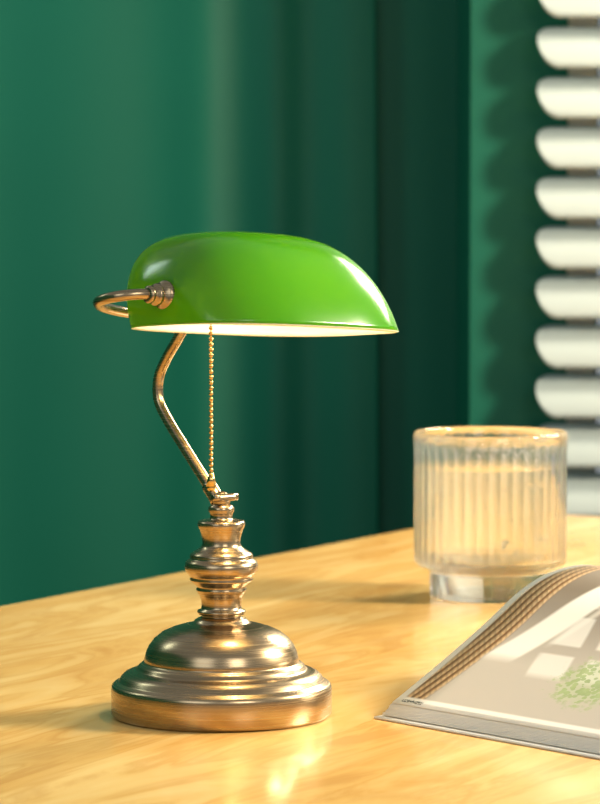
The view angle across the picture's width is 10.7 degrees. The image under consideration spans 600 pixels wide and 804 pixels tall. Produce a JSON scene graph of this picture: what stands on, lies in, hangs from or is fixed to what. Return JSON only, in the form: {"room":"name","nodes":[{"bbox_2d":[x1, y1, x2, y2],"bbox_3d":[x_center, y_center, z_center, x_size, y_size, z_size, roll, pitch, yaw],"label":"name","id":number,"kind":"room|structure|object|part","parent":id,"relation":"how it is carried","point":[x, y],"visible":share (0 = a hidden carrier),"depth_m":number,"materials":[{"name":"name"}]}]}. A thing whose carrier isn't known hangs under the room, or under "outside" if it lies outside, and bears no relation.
{"room":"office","nodes":[
{"label":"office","id":0,"kind":"room"},
{"bbox_2d":[376,0,598,534],"bbox_3d":[-1.100,-0.525,4.358,3.000,2.700,0.160,0,4,0],"label":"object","id":1,"kind":"structure","parent":0,"point":[416,40],"depth_m":4.30,"materials":[{"name":"green paint"}]},
{"bbox_2d":[0,0,378,605],"bbox_3d":[-0.825,-0.405,4.257,1.950,2.448,0.020,0,4,0],"label":"curtain","id":2,"kind":"object","parent":1,"relation":"hanging from","point":[127,126],"visible":0.61,"depth_m":4.27,"materials":[{"name":"fabric"}]},
{"bbox_2d":[456,0,568,427],"bbox_3d":[0.270,-0.509,4.103,0.120,2.700,0.349,0,4,0],"label":"wall","id":3,"kind":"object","parent":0,"point":[501,65],"visible":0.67,"depth_m":3.95,"materials":[{"name":"green paint"}]},
{"bbox_2d":[567,18,596,471],"bbox_3d":[0.355,-0.610,4.107,0.050,1.700,0.050,0,4,0],"label":"frame","id":4,"kind":"object","parent":3,"relation":"attached to","point":[573,22],"visible":0.02,"depth_m":4.11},
{"bbox_3d":[-0.100,1.012,1.829,5.000,0.050,6.000,0,4,0],"label":"floor","id":5,"kind":"structure","parent":0,"visible":0},
{"bbox_2d":[0,515,599,803],"bbox_3d":[0.207,0.574,2.410,1.200,0.750,2.150,2,4,30],"label":"wooden table","id":6,"kind":"object","parent":5,"relation":"on","point":[361,613],"visible":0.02,"depth_m":2.22,"materials":[{"name":"brown wood"}]},
{"bbox_2d":[93,231,398,731],"bbox_3d":[-0.034,0.050,2.148,0.202,0.330,0.194,0,4,-1],"label":"desk lamp","id":7,"kind":"object","parent":6,"relation":"on","point":[221,670],"visible":1,"depth_m":2.12,"materials":[{"name":"gold metal"}]},
{"bbox_3d":[-0.096,-0.064,2.120,0.124,0.015,0.087,2,-2,-42],"label":"yoke arm","id":8,"kind":"part","parent":7,"relation":"part of","materials":[{"name":"gold metal"}]},
{"bbox_3d":[-0.085,-0.069,2.075,0.036,0.020,0.020,2,-2,-42],"label":"pivot knob","id":9,"kind":"part","parent":7,"relation":"part of","materials":[{"name":"gold metal"}]},
{"bbox_3d":[-0.075,0.006,2.193,0.010,0.132,0.074,-3,5,-42],"label":"stem","id":10,"kind":"part","parent":7,"relation":"part of","materials":[{"name":"gold metal"}]},
{"bbox_3d":[-0.059,-0.004,2.107,0.007,0.128,0.007,-3,5,-42],"label":"pull chain","id":11,"kind":"part","parent":7,"relation":"part of","materials":[{"name":"gold metal"}]},
{"bbox_3d":[-0.026,-0.080,2.135,0.181,0.067,0.142,2,-2,-42],"label":"lamp shade","id":12,"kind":"part","parent":7,"relation":"part of","materials":[{"name":"green glass"}]},
{"bbox_2d":[374,565,599,758],"bbox_3d":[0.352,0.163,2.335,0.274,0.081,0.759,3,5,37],"label":"open magazine","id":13,"kind":"object","parent":6,"relation":"on","point":[529,676],"visible":1,"depth_m":2.17,"materials":[{"name":"white paper"}]},
{"bbox_2d":[414,426,567,603],"bbox_3d":[0.168,0.099,2.826,0.136,0.146,0.136,0,4,0],"label":"candle jar","id":14,"kind":"object","parent":6,"relation":"on","point":[490,502],"visible":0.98,"depth_m":2.77,"materials":[{"name":"glass"}]},
{"bbox_3d":[0.915,-1.657,4.030,1.170,0.400,0.349,0,4,0],"label":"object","id":15,"kind":"object","parent":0,"visible":0},
{"bbox_2d":[536,0,599,516],"bbox_3d":[0.903,-0.635,3.877,1.233,1.740,0.075,0,4,0],"label":"window blind","id":16,"kind":"object","parent":15,"relation":"attached to","point":[561,147],"visible":0.72,"depth_m":3.88,"materials":[{"name":"white plastic"}]}
]}

